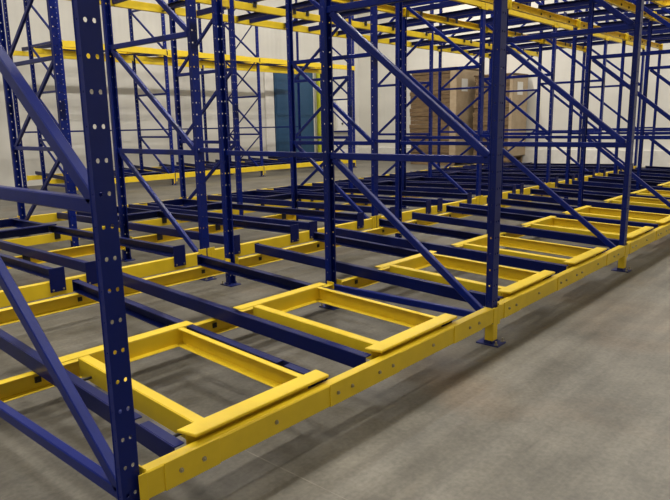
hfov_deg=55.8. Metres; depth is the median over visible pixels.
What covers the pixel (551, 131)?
spacer
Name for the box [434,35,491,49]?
cross beam
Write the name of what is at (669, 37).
rail
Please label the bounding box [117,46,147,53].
cart
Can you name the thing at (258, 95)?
frame
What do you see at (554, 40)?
frame
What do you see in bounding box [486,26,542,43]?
cross beam
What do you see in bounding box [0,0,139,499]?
frame
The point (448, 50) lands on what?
cross beam
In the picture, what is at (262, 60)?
beam
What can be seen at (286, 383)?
cart
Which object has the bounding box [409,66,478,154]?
load
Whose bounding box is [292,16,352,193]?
frame
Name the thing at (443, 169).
cart
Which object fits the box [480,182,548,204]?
cross beam
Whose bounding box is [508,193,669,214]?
rail
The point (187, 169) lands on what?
cart
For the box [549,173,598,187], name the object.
cross beam
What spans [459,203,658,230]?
rail
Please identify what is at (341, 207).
rail
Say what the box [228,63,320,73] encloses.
beam
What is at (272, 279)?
rail
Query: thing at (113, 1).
rail
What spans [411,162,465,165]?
pallet
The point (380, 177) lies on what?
cart
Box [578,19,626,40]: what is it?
cross beam
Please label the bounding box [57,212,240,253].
rail
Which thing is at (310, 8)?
rail
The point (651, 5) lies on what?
rail
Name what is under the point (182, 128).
tie
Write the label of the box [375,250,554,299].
cart
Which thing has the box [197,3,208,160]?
post
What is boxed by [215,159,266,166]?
rail
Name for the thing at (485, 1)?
cross beam
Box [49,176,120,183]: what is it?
beam
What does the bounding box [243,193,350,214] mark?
cross beam
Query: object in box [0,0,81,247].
frame
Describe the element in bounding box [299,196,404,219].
cross beam
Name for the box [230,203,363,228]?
rail
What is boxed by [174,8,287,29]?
cross beam
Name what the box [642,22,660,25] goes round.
rail
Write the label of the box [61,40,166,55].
beam
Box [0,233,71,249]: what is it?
cross beam
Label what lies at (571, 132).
spacer
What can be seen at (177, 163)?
rail
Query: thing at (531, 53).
cross beam
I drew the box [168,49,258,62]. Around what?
beam
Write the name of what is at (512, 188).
rail
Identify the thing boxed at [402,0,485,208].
frame
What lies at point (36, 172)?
rail
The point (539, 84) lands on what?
frame
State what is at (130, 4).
cross beam
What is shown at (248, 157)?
rail
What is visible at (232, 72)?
frame
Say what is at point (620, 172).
rail
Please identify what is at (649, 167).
rail
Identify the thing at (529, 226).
cross beam
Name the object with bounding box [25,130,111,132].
tie
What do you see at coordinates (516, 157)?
pallet
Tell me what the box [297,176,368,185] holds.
cross beam
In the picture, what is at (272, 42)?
wall
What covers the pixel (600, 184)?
rail
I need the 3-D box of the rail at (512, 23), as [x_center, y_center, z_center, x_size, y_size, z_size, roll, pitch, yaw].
[2.628,-4.337,12.501,3.946,0.199,0.120,9,15,42]
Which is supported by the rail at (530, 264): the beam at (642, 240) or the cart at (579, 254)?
the cart at (579, 254)
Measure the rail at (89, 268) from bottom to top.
0.220 m
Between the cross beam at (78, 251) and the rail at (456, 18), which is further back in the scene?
the rail at (456, 18)
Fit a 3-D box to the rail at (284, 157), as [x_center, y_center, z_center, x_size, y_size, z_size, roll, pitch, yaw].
[-1.029,-2.985,20.722,2.453,0.180,0.050,9,15,42]
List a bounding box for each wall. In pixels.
[0,0,358,186]
[357,0,669,149]
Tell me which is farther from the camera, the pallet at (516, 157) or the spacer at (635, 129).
the pallet at (516, 157)
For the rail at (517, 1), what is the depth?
9.01 m
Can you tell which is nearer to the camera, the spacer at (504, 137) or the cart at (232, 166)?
the spacer at (504, 137)
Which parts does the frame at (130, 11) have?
post, post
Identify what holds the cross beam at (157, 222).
attached to the frame at (51, 7)
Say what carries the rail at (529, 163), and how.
on the cross beam
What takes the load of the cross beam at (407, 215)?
attached to the frame at (291, 64)
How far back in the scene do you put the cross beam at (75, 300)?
4.61 m
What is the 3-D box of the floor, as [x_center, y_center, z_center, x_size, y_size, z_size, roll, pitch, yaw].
[-0.208,-0.159,8.502,21.800,0.200,28.400,9,15,40]
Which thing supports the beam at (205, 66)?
attached to the post at (198, 4)
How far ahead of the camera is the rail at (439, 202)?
9.39 m
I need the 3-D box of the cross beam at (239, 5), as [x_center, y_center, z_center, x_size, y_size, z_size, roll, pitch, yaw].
[-0.617,-3.642,9.789,0.070,0.135,2.480,9,15,40]
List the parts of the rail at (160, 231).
saddle plate, plate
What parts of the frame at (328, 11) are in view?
post, plate, plate, post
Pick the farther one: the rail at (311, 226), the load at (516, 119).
the load at (516, 119)
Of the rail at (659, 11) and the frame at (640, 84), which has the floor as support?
the frame at (640, 84)
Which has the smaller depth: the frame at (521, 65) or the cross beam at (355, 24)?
the cross beam at (355, 24)
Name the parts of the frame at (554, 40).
post, post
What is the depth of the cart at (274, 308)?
3.84 m
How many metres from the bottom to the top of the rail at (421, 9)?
0.199 m
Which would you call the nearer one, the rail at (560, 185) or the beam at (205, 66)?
the rail at (560, 185)
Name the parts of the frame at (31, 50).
post, post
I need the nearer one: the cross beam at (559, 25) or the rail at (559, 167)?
the cross beam at (559, 25)
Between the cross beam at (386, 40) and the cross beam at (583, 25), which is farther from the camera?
the cross beam at (386, 40)
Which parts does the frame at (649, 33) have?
post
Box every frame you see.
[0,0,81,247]
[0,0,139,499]
[23,0,78,194]
[101,0,216,280]
[128,9,176,184]
[168,0,242,214]
[223,0,264,176]
[285,0,377,223]
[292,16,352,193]
[319,0,507,347]
[319,10,356,167]
[377,3,433,187]
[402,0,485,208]
[437,1,492,168]
[479,0,558,187]
[487,0,643,272]
[487,14,540,151]
[534,0,608,172]
[577,0,669,207]
[577,1,648,170]
[636,1,669,189]
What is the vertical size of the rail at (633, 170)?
0.156 m
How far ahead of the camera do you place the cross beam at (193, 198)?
10.76 m
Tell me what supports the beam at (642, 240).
attached to the frame at (636, 26)
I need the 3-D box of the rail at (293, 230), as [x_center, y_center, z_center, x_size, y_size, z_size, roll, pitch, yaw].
[-1.864,-0.395,7.997,3.946,0.220,0.120,9,15,42]
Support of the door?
in the wall at (272, 42)
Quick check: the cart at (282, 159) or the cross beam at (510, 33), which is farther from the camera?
the cart at (282, 159)
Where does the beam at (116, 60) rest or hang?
attached to the post
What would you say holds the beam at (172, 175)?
attached to the frame at (31, 50)
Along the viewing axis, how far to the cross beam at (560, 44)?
14.72 m
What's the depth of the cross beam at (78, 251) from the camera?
6.33 m
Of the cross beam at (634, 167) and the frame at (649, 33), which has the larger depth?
the cross beam at (634, 167)
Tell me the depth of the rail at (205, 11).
9.78 m
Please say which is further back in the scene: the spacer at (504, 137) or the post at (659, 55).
the post at (659, 55)
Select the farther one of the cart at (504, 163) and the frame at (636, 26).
the cart at (504, 163)
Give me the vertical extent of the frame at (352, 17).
5.616 m
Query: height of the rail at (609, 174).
0.156 m
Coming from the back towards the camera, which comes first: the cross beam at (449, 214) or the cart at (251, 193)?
the cart at (251, 193)
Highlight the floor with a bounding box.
[0,160,669,499]
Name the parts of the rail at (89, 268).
saddle plate, plate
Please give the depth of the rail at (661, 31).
12.54 m
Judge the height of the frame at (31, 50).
5.616 m
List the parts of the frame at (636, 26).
post, plate, post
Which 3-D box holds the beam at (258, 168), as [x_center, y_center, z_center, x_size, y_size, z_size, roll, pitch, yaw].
[-2.963,-1.995,16.606,0.056,0.255,2.894,9,15,40]
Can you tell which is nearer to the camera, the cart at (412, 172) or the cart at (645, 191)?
the cart at (645, 191)
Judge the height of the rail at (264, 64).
0.180 m
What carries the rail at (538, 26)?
on the cross beam at (510, 33)
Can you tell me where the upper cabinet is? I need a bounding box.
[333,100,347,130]
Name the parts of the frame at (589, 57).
post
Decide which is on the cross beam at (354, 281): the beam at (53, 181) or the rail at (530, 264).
the rail at (530, 264)
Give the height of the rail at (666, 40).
0.117 m
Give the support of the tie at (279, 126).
attached to the post at (198, 4)
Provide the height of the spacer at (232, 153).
0.040 m
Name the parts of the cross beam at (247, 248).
plate, plate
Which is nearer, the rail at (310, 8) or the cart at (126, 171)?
the rail at (310, 8)
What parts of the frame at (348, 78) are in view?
post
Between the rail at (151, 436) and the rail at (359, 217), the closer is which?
the rail at (151, 436)
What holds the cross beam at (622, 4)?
attached to the frame at (589, 57)
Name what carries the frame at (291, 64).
on the floor
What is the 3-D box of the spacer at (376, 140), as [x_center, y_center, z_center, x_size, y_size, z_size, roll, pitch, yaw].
[0.605,-1.281,7.454,0.300,0.040,0.040,9,15,40]
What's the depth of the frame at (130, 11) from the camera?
15.58 m
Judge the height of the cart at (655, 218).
0.095 m
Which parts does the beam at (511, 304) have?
splice plate, splice plate, splice plate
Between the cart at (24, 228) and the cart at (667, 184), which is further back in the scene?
the cart at (667, 184)
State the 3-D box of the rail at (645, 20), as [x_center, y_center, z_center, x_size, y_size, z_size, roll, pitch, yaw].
[5.741,-3.954,10.761,2.525,0.117,0.054,9,15,42]
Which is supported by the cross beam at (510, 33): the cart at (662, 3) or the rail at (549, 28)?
the rail at (549, 28)
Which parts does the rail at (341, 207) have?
plate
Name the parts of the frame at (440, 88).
post, post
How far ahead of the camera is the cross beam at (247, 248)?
6.57 m
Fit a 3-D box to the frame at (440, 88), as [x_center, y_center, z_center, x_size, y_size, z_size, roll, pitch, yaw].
[3.096,-4.474,15.014,1.560,5.616,0.116,9,15,40]
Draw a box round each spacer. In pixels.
[199,148,218,152]
[226,150,322,157]
[375,139,394,142]
[400,141,488,145]
[503,136,580,138]
[551,131,567,132]
[571,132,639,133]
[619,129,669,131]
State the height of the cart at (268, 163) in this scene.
0.138 m
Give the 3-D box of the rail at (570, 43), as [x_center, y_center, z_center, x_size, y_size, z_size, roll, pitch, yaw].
[5.045,-4.915,15.199,3.946,0.199,0.120,9,15,42]
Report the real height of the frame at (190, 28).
5.616 m
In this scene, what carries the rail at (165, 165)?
on the beam
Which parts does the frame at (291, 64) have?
post, post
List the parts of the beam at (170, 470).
splice plate, splice plate, splice plate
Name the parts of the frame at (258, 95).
post, post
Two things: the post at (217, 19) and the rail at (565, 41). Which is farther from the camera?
the rail at (565, 41)
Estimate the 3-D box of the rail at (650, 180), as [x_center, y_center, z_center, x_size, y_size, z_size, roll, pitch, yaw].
[6.008,-1.232,11.554,2.525,0.142,0.054,9,15,42]
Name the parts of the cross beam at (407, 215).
plate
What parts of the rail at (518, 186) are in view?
plate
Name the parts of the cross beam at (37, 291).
plate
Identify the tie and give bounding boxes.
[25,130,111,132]
[121,128,204,130]
[207,126,298,128]
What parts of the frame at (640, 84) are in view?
post, post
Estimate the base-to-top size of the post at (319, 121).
3.400 m
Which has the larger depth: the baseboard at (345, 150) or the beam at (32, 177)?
the baseboard at (345, 150)
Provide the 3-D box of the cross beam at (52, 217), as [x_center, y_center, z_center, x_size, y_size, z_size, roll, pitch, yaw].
[-3.312,-0.588,9.366,0.070,0.150,2.480,9,15,40]
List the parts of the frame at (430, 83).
post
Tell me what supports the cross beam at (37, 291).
attached to the frame at (190, 28)
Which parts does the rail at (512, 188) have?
plate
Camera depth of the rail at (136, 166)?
16.66 m
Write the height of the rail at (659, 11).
0.117 m
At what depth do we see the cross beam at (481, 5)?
8.86 m
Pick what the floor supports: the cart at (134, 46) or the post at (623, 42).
the post at (623, 42)
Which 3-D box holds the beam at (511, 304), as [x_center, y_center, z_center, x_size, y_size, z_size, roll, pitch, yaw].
[1.862,0.252,4.988,0.076,0.227,2.566,9,15,40]
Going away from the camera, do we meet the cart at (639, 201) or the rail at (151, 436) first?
the rail at (151, 436)
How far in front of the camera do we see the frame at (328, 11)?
4.22 m
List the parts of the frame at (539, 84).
post, post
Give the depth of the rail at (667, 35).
13.27 m
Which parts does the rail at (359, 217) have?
plate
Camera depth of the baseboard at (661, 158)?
19.65 m
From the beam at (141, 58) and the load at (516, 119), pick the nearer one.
the beam at (141, 58)
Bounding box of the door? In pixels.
[264,72,314,158]
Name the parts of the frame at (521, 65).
post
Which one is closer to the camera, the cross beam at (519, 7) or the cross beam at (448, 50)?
the cross beam at (519, 7)
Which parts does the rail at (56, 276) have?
plate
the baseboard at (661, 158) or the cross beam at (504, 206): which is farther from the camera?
the baseboard at (661, 158)
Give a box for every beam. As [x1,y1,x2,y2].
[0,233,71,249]
[0,248,206,307]
[0,258,230,325]
[0,281,333,402]
[6,244,125,268]
[13,50,105,61]
[27,173,62,180]
[29,197,182,222]
[34,48,132,60]
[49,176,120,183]
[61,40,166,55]
[68,0,166,13]
[76,173,174,189]
[77,209,238,239]
[115,59,201,67]
[130,214,295,242]
[135,55,225,66]
[138,307,497,499]
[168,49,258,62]
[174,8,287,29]
[176,166,263,180]
[182,0,229,8]
[186,186,283,200]
[204,65,297,73]
[207,216,376,259]
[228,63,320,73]
[234,1,347,24]
[235,227,400,266]
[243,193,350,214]
[259,57,354,70]
[264,160,355,172]
[293,25,369,41]
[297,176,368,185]
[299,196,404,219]
[332,0,405,16]
[336,244,462,287]
[351,19,431,39]
[377,196,479,227]
[378,38,439,51]
[402,204,501,225]
[407,10,485,30]
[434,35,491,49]
[442,48,490,58]
[451,0,484,8]
[477,0,508,8]
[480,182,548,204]
[485,3,556,27]
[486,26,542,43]
[497,245,627,323]
[500,213,570,237]
[502,188,562,207]
[509,0,578,27]
[512,48,538,56]
[543,39,586,51]
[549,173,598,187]
[557,22,607,39]
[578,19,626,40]
[599,166,635,176]
[604,0,654,20]
[608,36,644,49]
[626,34,662,49]
[626,222,669,256]
[653,12,669,23]
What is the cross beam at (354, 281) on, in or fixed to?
attached to the frame at (328, 11)
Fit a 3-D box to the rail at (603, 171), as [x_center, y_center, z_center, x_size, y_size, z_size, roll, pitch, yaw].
[4.371,-1.885,14.956,3.946,0.220,0.120,9,15,42]
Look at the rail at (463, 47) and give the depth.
14.68 m
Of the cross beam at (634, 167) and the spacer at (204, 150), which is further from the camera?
the cross beam at (634, 167)
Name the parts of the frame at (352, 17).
post, post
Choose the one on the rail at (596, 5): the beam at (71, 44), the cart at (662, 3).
the cart at (662, 3)
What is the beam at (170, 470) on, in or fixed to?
attached to the frame at (94, 183)
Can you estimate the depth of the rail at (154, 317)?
3.83 m
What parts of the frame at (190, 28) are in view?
post, plate, post, plate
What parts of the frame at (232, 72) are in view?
post, post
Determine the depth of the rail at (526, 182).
12.25 m
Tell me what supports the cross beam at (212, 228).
attached to the frame at (190, 28)
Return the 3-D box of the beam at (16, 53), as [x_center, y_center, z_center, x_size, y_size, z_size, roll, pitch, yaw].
[-6.684,-4.772,15.620,0.056,0.140,2.462,9,15,40]
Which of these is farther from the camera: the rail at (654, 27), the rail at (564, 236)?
the rail at (654, 27)
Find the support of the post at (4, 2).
on the floor
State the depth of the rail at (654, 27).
12.01 m
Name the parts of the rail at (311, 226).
plate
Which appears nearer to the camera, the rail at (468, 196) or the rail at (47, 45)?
the rail at (468, 196)
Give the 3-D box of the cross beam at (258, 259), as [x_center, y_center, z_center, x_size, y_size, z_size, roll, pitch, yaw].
[-0.068,-0.068,6.571,0.070,0.135,2.480,9,15,40]
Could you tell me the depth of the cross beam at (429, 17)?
10.86 m
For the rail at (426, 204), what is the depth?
9.27 m
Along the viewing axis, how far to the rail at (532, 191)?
9.81 m
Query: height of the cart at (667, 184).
0.095 m
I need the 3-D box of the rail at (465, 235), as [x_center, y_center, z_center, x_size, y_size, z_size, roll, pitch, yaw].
[1.442,-0.134,6.459,2.525,0.156,0.054,9,15,42]
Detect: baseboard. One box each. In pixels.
[331,149,358,152]
[357,147,669,166]
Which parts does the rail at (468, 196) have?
plate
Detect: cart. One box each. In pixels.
[0,217,56,238]
[59,321,328,444]
[76,205,161,220]
[114,168,161,175]
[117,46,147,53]
[139,198,221,210]
[157,165,207,171]
[206,163,249,168]
[218,190,299,199]
[233,282,456,359]
[241,160,286,165]
[267,185,343,192]
[277,158,314,162]
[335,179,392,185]
[361,175,424,180]
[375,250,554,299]
[406,171,460,174]
[432,168,485,171]
[451,234,606,269]
[463,164,511,167]
[484,162,531,164]
[521,216,653,240]
[562,205,669,226]
[604,195,669,208]
[631,188,669,196]
[651,0,669,6]
[658,181,669,187]
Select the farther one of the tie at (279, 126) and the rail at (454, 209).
the tie at (279, 126)
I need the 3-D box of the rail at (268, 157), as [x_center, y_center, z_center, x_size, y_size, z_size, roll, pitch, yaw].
[-1.364,-2.905,20.349,2.453,0.180,0.050,9,15,42]
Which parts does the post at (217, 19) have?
plate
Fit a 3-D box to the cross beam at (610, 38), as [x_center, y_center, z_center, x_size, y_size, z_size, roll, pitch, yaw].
[6.362,-4.551,13.817,0.070,0.170,2.554,9,15,40]
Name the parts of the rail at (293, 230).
plate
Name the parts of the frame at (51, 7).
post, post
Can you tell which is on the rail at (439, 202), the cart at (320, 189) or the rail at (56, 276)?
the cart at (320, 189)
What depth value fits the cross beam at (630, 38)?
13.69 m
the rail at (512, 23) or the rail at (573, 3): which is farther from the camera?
the rail at (512, 23)
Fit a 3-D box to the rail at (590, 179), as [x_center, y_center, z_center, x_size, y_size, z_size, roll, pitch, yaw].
[5.790,-1.173,11.313,2.525,0.156,0.054,9,15,42]
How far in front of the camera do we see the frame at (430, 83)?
13.03 m
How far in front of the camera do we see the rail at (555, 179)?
12.77 m
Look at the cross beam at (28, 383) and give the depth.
3.21 m
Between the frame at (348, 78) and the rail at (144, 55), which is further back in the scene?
the rail at (144, 55)
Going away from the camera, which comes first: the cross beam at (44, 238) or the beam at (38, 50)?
the cross beam at (44, 238)
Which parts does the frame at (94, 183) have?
post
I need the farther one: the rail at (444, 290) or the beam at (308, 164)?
the beam at (308, 164)
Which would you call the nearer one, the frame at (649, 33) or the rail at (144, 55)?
the frame at (649, 33)
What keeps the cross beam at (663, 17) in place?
attached to the frame at (649, 33)
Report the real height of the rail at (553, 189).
0.142 m
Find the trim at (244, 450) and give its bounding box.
[244,450,346,499]
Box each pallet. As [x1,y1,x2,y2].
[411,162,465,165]
[504,156,521,160]
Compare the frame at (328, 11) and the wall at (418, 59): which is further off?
the wall at (418, 59)
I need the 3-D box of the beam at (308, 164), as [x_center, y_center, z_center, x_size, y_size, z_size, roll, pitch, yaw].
[-0.663,-2.545,19.173,0.056,0.255,4.014,9,15,40]
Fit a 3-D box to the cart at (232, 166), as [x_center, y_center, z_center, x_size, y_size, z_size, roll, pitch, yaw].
[-3.055,-2.333,17.629,1.154,0.138,0.850,9,15,42]
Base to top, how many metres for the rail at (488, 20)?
0.199 m
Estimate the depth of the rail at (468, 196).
9.96 m
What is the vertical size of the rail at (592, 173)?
0.220 m
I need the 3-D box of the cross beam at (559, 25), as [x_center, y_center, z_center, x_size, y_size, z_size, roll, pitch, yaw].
[4.670,-4.147,11.928,0.070,0.170,2.554,9,15,40]
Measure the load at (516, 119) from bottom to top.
2.600 m
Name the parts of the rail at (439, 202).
plate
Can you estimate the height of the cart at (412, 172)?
0.095 m
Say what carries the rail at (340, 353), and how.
on the cross beam at (28, 383)
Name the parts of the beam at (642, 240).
splice plate, splice plate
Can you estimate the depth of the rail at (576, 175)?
13.32 m
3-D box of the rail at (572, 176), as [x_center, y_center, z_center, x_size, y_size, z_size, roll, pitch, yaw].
[3.212,-1.608,13.663,3.946,0.220,0.120,9,15,42]
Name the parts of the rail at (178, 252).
saddle plate, plate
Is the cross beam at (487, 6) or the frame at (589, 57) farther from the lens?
the cross beam at (487, 6)
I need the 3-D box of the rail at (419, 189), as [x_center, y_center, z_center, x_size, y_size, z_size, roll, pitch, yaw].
[0.986,-1.076,11.178,3.946,0.220,0.120,9,15,42]
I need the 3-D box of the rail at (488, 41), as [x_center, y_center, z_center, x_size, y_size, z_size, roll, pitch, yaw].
[3.890,-4.638,13.909,3.946,0.199,0.120,9,15,42]
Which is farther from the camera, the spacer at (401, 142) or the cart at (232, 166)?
the cart at (232, 166)
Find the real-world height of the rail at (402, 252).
0.156 m
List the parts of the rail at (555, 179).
plate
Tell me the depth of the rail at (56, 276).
5.00 m
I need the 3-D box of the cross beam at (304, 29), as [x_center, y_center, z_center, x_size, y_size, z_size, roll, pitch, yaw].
[0.021,-4.294,12.570,0.070,0.150,2.480,9,15,40]
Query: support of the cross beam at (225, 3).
attached to the frame at (51, 7)
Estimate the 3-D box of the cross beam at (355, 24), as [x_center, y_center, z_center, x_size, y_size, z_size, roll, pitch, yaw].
[1.075,-4.046,11.678,0.070,0.135,2.480,9,15,40]
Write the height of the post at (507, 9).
5.616 m
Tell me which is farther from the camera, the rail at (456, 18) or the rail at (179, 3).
the rail at (456, 18)
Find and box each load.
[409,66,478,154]
[473,73,528,156]
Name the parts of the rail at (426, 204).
plate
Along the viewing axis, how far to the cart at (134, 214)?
8.32 m
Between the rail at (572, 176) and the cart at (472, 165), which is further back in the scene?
the cart at (472, 165)
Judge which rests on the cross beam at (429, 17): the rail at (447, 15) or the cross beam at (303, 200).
the rail at (447, 15)
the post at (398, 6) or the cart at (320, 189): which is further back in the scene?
the cart at (320, 189)
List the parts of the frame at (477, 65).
post, post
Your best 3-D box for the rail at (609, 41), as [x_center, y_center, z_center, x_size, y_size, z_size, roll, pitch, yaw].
[5.582,-5.043,15.798,3.946,0.199,0.120,9,15,42]
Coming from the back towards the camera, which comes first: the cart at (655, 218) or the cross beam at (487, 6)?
the cross beam at (487, 6)
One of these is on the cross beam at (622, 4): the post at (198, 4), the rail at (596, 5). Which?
the rail at (596, 5)
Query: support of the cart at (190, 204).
on the rail at (311, 226)
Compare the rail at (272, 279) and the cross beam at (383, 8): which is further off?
the cross beam at (383, 8)
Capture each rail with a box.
[0,240,97,283]
[0,253,65,292]
[0,329,184,456]
[19,219,185,266]
[21,44,62,50]
[35,171,63,179]
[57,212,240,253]
[72,279,327,388]
[112,0,127,3]
[122,272,370,367]
[128,204,317,238]
[133,51,167,57]
[134,165,178,173]
[157,211,298,242]
[159,163,209,170]
[162,0,184,10]
[176,162,219,169]
[197,0,263,15]
[197,254,451,326]
[207,195,394,215]
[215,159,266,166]
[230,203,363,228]
[236,0,353,21]
[248,157,300,163]
[249,2,339,22]
[255,243,502,305]
[256,189,442,211]
[262,64,280,65]
[268,157,318,161]
[283,0,431,27]
[284,157,322,160]
[290,185,471,203]
[298,194,430,213]
[308,1,463,31]
[312,183,487,194]
[313,231,551,279]
[335,227,568,273]
[337,1,514,35]
[359,2,530,34]
[359,179,523,193]
[377,10,546,39]
[379,218,601,255]
[388,181,515,193]
[389,12,566,42]
[389,174,557,186]
[410,171,574,179]
[411,17,583,45]
[412,212,618,246]
[418,27,558,46]
[420,177,543,184]
[438,25,596,48]
[444,171,578,180]
[446,205,649,232]
[449,167,605,176]
[451,35,584,50]
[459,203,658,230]
[467,33,627,53]
[471,164,621,170]
[473,38,602,54]
[482,169,594,176]
[487,197,578,211]
[488,35,642,56]
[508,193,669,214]
[510,166,617,173]
[515,0,544,3]
[529,163,633,168]
[530,188,616,200]
[538,0,596,9]
[539,187,669,199]
[547,0,653,12]
[557,183,637,194]
[566,3,669,17]
[572,180,669,190]
[581,8,669,22]
[588,177,663,186]
[594,176,668,182]
[597,15,669,26]
[608,173,669,180]
[617,24,668,32]
[619,171,669,176]
[628,29,669,35]
[632,169,669,173]
[635,168,669,170]
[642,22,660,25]
[642,33,669,39]
[645,166,669,169]
[646,37,669,40]
[655,39,669,43]
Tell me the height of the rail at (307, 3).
0.199 m
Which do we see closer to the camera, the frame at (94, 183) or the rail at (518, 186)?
the frame at (94, 183)
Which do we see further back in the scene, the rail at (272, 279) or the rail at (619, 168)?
the rail at (619, 168)
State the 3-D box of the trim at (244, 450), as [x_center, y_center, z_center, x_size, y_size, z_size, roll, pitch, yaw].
[1.939,1.236,0.759,8.200,0.001,0.005,9,15,40]
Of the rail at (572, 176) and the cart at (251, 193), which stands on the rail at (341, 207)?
the cart at (251, 193)
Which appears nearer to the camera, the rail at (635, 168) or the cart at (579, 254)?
the cart at (579, 254)
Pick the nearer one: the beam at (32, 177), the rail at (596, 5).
the rail at (596, 5)
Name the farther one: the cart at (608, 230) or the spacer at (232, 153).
the cart at (608, 230)
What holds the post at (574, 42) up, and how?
on the floor
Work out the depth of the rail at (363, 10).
10.35 m
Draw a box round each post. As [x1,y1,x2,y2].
[2,0,28,188]
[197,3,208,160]
[211,0,240,286]
[295,0,300,145]
[316,69,321,151]
[395,2,402,237]
[501,9,508,198]
[563,10,577,198]
[613,12,627,173]
[650,14,664,165]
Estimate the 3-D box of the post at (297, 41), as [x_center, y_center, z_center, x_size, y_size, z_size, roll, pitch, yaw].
[-1.263,-5.738,21.780,0.150,5.616,0.116,9,15,40]

